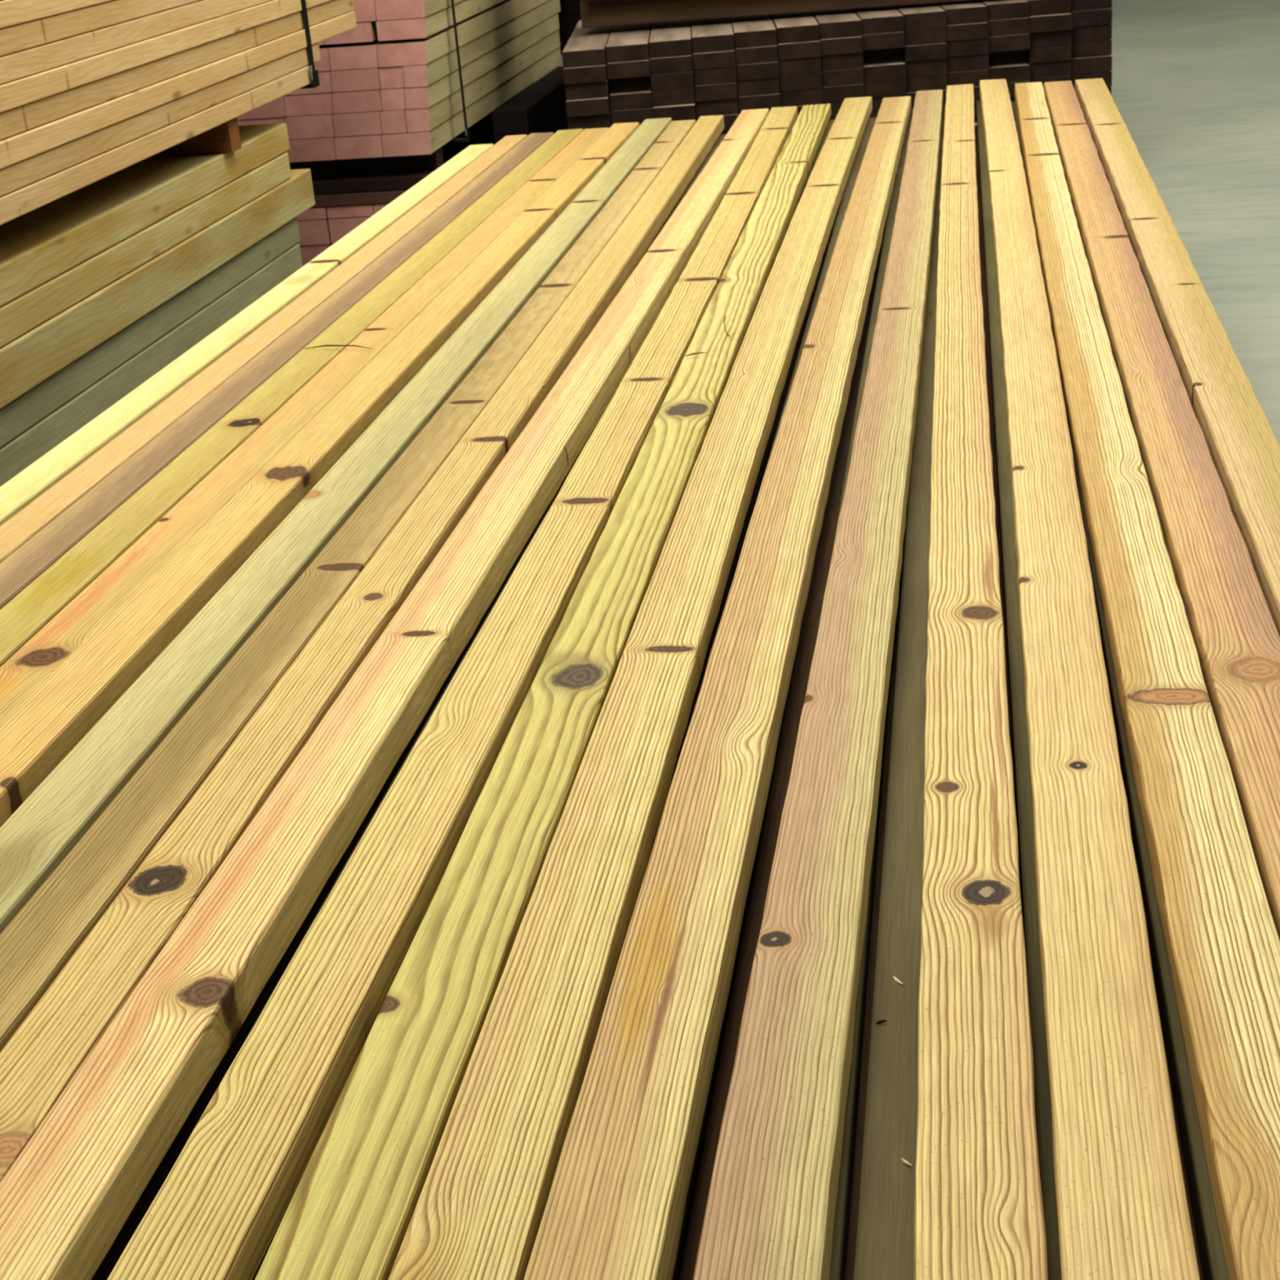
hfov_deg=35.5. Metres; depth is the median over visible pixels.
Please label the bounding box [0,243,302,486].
plank
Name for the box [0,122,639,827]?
board
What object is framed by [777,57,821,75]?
board
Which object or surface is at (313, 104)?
painted end timber
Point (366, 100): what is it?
painted end timber
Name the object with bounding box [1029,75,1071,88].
board
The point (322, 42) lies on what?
painted end timber
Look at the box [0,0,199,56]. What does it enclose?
board
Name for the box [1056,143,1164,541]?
plank
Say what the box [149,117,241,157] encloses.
bearer
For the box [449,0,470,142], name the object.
strap
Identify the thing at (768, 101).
board
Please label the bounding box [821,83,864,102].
board
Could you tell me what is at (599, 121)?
board
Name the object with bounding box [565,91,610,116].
board
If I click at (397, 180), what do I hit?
plank
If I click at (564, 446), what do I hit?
wood splinter
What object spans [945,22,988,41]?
board
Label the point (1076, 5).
board
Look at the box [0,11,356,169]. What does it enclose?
board
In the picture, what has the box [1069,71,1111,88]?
board
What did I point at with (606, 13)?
tan timber
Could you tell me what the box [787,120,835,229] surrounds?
board
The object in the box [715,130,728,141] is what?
board
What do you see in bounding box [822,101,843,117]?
board
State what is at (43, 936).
board
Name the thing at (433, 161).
bearer
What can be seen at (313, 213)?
painted end timber
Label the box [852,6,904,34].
board
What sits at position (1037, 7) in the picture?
board
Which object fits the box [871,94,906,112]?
board
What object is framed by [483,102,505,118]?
plank
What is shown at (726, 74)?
board
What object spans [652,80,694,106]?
board
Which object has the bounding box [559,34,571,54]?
plank
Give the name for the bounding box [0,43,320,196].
board
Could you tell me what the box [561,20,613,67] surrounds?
board
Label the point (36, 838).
board
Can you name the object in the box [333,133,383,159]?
painted end timber
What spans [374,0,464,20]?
painted end timber
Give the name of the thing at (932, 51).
board
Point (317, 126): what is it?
painted end timber
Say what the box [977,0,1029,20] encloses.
board
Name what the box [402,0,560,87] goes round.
painted end timber
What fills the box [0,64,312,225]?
board
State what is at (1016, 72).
board
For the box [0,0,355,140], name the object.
board
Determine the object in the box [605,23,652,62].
board
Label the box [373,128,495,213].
painted end timber
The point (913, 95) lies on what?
board
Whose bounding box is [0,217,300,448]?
plank
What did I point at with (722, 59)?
board
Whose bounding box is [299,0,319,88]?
strap
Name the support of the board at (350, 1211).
on the board at (260, 1264)
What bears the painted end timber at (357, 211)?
on the painted end timber at (339, 228)
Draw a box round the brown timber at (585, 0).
[585,0,605,1]
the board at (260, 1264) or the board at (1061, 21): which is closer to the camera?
the board at (260, 1264)
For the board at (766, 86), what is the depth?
6.50 m
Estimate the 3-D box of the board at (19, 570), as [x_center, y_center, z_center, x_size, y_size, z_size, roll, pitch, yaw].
[-0.627,-0.374,3.105,0.070,0.038,5.047,-1,23,9]
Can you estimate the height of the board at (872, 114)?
0.048 m
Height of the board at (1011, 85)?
0.048 m
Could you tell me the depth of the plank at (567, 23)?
8.10 m
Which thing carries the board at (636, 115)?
on the board
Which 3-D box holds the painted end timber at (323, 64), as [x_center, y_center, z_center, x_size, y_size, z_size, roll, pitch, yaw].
[-0.846,-2.151,6.968,0.149,0.065,2.157,-1,23,9]
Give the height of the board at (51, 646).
0.038 m
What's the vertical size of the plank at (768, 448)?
0.044 m
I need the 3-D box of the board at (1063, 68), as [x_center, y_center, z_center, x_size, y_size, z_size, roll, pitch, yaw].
[1.372,-2.101,7.134,0.137,0.048,1.100,-4,22,3]
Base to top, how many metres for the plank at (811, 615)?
0.044 m
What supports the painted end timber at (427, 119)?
on the painted end timber at (420, 143)
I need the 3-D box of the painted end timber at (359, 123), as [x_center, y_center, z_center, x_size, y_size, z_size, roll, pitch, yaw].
[-0.700,-1.968,7.003,0.149,0.067,2.126,-1,23,9]
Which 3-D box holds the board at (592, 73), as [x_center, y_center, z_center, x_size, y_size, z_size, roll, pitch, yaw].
[-0.164,-2.018,6.907,0.137,0.048,1.100,-4,22,3]
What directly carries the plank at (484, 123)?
on the painted end timber at (482, 136)
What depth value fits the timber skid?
6.62 m
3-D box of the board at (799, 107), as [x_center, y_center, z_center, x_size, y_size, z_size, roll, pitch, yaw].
[0.544,-1.925,7.038,0.137,0.048,1.050,-4,22,3]
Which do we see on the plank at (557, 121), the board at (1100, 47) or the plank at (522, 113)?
the plank at (522, 113)
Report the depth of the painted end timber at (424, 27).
5.94 m
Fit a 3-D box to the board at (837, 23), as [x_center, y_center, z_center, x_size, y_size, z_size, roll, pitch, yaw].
[0.663,-2.179,6.968,0.137,0.048,1.050,-4,22,3]
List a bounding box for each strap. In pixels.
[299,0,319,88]
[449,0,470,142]
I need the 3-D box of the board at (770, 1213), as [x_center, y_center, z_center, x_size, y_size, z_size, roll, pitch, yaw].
[0.395,-0.454,3.089,0.082,0.038,5.448,-1,23,10]
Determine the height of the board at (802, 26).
0.048 m
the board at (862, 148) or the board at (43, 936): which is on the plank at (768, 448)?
the board at (862, 148)
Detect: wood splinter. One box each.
[303,344,374,349]
[564,445,568,466]
[685,351,704,355]
[723,313,731,337]
[875,1019,887,1023]
[893,976,903,984]
[901,1158,911,1165]
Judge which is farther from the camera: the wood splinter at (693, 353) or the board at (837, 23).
the board at (837, 23)
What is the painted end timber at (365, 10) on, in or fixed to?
on the painted end timber at (366, 31)
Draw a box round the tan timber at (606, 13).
[579,0,973,28]
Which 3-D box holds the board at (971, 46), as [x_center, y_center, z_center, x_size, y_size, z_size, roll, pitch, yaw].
[1.086,-2.151,7.060,0.137,0.048,1.100,-4,22,3]
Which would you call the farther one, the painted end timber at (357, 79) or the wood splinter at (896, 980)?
the painted end timber at (357, 79)
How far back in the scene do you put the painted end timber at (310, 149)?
6.08 m
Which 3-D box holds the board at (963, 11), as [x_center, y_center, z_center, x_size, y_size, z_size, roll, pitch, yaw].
[1.078,-2.247,7.031,0.137,0.048,1.100,-4,22,3]
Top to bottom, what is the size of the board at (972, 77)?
0.048 m
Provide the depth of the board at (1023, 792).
1.84 m
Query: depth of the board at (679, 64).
6.43 m
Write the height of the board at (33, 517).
0.038 m
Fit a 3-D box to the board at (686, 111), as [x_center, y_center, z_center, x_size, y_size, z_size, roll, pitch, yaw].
[0.123,-1.899,6.944,0.137,0.048,1.050,-4,22,3]
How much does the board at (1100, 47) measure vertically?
0.048 m
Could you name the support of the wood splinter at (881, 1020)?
on the board at (884, 1247)
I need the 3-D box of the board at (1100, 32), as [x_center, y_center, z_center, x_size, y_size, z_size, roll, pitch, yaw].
[1.502,-2.204,7.089,0.137,0.048,1.050,-4,22,3]
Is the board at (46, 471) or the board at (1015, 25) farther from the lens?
the board at (1015, 25)
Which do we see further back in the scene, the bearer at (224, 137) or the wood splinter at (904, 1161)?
the bearer at (224, 137)
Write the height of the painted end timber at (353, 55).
0.065 m
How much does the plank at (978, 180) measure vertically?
0.044 m
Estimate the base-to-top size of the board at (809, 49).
0.048 m
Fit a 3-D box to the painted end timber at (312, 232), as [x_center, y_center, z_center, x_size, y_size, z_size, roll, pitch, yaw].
[-0.880,-1.677,7.171,0.149,0.077,2.152,-1,23,9]
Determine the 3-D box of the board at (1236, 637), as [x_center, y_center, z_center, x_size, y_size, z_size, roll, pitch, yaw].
[0.756,-0.463,3.037,0.082,0.038,5.488,-1,23,9]
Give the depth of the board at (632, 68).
6.42 m
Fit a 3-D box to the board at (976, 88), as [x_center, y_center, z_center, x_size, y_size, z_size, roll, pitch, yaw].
[1.097,-2.001,7.089,0.137,0.048,1.050,-4,22,3]
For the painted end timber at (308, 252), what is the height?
0.073 m
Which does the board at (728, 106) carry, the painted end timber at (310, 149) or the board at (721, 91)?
the board at (721, 91)
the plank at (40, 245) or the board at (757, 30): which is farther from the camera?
the board at (757, 30)
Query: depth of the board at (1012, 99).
6.64 m
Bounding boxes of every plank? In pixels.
[0,123,289,306]
[0,152,291,347]
[0,168,315,408]
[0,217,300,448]
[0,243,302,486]
[91,503,550,1279]
[311,169,435,195]
[311,189,408,207]
[467,118,493,129]
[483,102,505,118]
[491,66,566,134]
[493,102,568,144]
[558,0,581,15]
[558,13,581,35]
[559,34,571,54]
[561,124,568,129]
[647,191,844,1279]
[678,216,907,1279]
[975,143,1204,1279]
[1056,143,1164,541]
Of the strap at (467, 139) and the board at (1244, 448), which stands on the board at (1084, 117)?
the board at (1244, 448)
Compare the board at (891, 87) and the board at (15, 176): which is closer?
the board at (15, 176)
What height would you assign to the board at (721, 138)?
0.036 m
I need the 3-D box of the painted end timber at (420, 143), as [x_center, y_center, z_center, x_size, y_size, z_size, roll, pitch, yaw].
[-0.548,-1.918,7.029,0.149,0.067,2.181,-1,23,9]
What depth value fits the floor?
7.44 m
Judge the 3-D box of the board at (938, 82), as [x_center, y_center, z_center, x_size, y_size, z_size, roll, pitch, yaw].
[0.955,-2.033,7.070,0.137,0.048,1.050,-4,22,3]
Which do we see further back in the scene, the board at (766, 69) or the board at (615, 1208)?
the board at (766, 69)
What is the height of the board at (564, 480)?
0.036 m
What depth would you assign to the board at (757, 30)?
6.47 m
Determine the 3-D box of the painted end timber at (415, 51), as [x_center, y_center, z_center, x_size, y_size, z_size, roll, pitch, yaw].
[-0.549,-2.159,6.926,0.149,0.065,2.175,-1,23,9]
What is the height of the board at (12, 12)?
0.042 m
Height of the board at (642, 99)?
0.048 m
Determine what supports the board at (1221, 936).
on the board at (1213, 1261)
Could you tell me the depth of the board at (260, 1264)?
1.24 m
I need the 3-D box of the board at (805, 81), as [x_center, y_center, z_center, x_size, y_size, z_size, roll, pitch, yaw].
[0.537,-2.020,7.006,0.137,0.048,1.050,-4,22,3]
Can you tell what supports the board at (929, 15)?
on the board at (937, 34)
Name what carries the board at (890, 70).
on the board at (891, 87)
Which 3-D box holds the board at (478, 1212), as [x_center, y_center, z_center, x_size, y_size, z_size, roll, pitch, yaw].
[0.205,-0.443,3.100,0.100,0.038,5.387,-1,23,9]
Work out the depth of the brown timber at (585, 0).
6.70 m
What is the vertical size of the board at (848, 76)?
0.048 m
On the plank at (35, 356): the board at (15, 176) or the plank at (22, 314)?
the plank at (22, 314)
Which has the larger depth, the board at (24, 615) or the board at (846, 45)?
the board at (846, 45)
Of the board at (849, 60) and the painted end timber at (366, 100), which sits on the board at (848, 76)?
the board at (849, 60)
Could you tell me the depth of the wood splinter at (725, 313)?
3.22 m
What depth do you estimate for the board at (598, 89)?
6.43 m
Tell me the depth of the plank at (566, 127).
7.35 m
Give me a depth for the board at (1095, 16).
6.58 m
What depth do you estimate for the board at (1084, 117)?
3.51 m
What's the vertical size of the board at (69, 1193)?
0.044 m
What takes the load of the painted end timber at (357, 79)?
on the painted end timber at (366, 100)
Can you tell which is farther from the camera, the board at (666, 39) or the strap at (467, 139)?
the board at (666, 39)
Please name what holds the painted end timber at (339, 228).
on the painted end timber
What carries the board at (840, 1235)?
on the plank at (811, 615)
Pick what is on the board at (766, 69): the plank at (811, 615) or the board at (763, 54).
the board at (763, 54)
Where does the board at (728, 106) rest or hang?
on the board at (729, 119)
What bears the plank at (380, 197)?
on the painted end timber at (313, 213)
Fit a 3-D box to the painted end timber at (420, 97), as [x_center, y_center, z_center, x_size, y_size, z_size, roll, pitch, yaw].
[-0.513,-2.037,6.958,0.072,0.062,2.149,-1,23,9]
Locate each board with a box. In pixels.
[0,0,112,28]
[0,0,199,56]
[0,0,271,84]
[0,0,331,112]
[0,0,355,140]
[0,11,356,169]
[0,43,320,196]
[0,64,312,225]
[0,108,768,1279]
[0,115,724,1182]
[0,117,671,933]
[0,120,696,1052]
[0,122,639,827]
[0,127,608,724]
[0,128,583,666]
[0,132,553,609]
[0,134,527,563]
[0,143,493,525]
[106,106,797,1279]
[161,391,615,1186]
[252,1216,284,1279]
[254,103,831,1279]
[387,96,871,1279]
[523,96,911,1279]
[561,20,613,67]
[563,61,607,84]
[564,78,609,99]
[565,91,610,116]
[567,108,611,129]
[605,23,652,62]
[606,54,650,79]
[609,88,653,111]
[610,105,653,125]
[631,134,725,274]
[648,20,692,57]
[649,44,692,74]
[650,58,693,90]
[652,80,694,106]
[653,96,695,120]
[671,117,876,1279]
[691,17,734,53]
[692,49,735,69]
[693,66,736,85]
[693,89,942,1279]
[694,82,737,101]
[695,97,737,116]
[697,112,738,130]
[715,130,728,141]
[730,14,777,48]
[734,44,777,64]
[735,61,778,80]
[736,77,779,96]
[737,93,780,112]
[770,12,819,43]
[776,40,821,60]
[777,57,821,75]
[778,72,822,91]
[779,88,822,106]
[780,103,822,116]
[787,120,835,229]
[811,8,862,39]
[819,35,862,55]
[820,52,863,71]
[820,67,863,86]
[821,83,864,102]
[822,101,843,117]
[828,109,913,1279]
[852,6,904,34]
[853,105,945,1279]
[861,31,904,50]
[862,60,906,82]
[863,79,906,97]
[869,112,878,117]
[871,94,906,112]
[893,3,946,29]
[902,26,946,45]
[902,42,946,62]
[902,58,946,76]
[905,74,946,92]
[906,89,946,107]
[914,84,1048,1279]
[936,0,987,25]
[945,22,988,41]
[946,38,988,57]
[946,53,988,72]
[946,69,988,85]
[946,85,980,102]
[973,102,976,116]
[976,100,1060,1279]
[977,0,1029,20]
[979,79,1199,1279]
[986,17,1030,35]
[987,33,1030,52]
[987,62,1030,82]
[1006,80,1030,97]
[1009,97,1015,101]
[1011,101,1229,1279]
[1014,81,1279,1279]
[1026,0,1071,15]
[1026,44,1071,62]
[1026,60,1071,78]
[1028,13,1072,32]
[1029,29,1071,47]
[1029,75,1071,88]
[1044,80,1279,939]
[1069,8,1111,26]
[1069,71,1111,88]
[1070,39,1111,57]
[1070,55,1111,74]
[1071,0,1111,11]
[1071,23,1111,42]
[1075,78,1279,636]
[1084,117,1195,416]
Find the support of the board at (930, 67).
on the board at (938, 82)
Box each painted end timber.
[237,115,287,125]
[238,94,286,119]
[284,91,333,116]
[284,113,334,139]
[285,70,332,95]
[287,136,336,162]
[296,206,327,220]
[297,217,331,245]
[299,243,332,266]
[314,44,337,71]
[317,40,324,44]
[324,20,377,44]
[326,128,479,218]
[328,40,386,70]
[328,216,371,243]
[329,66,381,92]
[331,88,382,113]
[332,110,382,137]
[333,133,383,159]
[351,0,377,22]
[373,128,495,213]
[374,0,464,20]
[375,0,505,40]
[376,0,549,67]
[378,66,404,88]
[380,87,406,110]
[380,108,407,133]
[381,46,561,156]
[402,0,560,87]
[404,13,559,109]
[404,29,559,132]
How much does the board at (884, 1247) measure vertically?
0.036 m
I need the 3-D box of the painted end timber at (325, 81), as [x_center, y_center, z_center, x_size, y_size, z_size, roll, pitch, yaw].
[-0.847,-2.086,6.980,0.149,0.062,2.124,-1,23,9]
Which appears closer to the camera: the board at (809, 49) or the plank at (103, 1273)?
the plank at (103, 1273)
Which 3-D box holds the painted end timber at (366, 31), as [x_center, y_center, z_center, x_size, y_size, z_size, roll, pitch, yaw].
[-0.714,-2.214,6.906,0.149,0.057,2.126,-1,23,9]
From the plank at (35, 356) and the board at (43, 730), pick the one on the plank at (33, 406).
the plank at (35, 356)
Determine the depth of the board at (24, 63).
3.82 m
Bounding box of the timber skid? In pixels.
[974,117,1054,143]
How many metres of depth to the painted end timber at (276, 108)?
6.06 m
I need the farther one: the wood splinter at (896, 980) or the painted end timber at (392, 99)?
the painted end timber at (392, 99)
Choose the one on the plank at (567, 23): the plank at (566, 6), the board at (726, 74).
the plank at (566, 6)
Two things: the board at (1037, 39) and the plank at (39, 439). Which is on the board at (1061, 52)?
the board at (1037, 39)
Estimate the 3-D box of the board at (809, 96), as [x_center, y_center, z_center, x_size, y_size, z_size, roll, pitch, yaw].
[0.541,-1.984,7.050,0.137,0.048,1.100,-4,22,3]
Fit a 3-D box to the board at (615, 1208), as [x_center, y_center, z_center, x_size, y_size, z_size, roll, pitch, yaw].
[0.291,-0.427,3.040,0.087,0.042,5.343,-1,23,10]
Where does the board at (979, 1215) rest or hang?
on the board at (884, 1247)
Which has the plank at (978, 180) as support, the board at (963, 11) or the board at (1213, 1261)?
the board at (1213, 1261)
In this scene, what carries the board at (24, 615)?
on the board
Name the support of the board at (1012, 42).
on the board
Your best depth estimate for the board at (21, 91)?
3.93 m
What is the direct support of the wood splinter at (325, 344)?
on the board at (24, 615)
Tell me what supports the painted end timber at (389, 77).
on the painted end timber at (392, 99)
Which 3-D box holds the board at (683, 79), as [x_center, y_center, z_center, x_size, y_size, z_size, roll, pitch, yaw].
[0.116,-2.003,6.934,0.137,0.048,1.050,-4,22,3]
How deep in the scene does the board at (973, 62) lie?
6.58 m
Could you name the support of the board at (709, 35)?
on the board at (722, 59)
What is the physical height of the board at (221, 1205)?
0.038 m
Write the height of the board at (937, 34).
0.048 m
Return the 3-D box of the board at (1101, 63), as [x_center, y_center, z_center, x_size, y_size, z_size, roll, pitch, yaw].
[1.508,-2.108,7.117,0.137,0.048,1.050,-4,22,3]
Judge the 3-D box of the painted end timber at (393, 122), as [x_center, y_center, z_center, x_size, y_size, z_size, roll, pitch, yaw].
[-0.586,-1.975,6.996,0.076,0.067,2.155,-1,23,9]
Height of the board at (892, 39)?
0.048 m
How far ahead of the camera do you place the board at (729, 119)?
6.52 m
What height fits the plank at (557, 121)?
0.076 m
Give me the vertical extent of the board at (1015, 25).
0.048 m
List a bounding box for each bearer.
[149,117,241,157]
[288,146,444,176]
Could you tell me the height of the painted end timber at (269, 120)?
0.067 m
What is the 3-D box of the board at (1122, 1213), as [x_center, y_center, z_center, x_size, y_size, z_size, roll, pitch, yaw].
[0.598,-0.484,3.120,0.086,0.038,5.621,-1,23,9]
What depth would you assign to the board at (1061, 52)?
6.60 m
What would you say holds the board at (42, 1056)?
on the board
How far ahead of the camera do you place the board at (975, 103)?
6.63 m
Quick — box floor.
[236,0,1279,444]

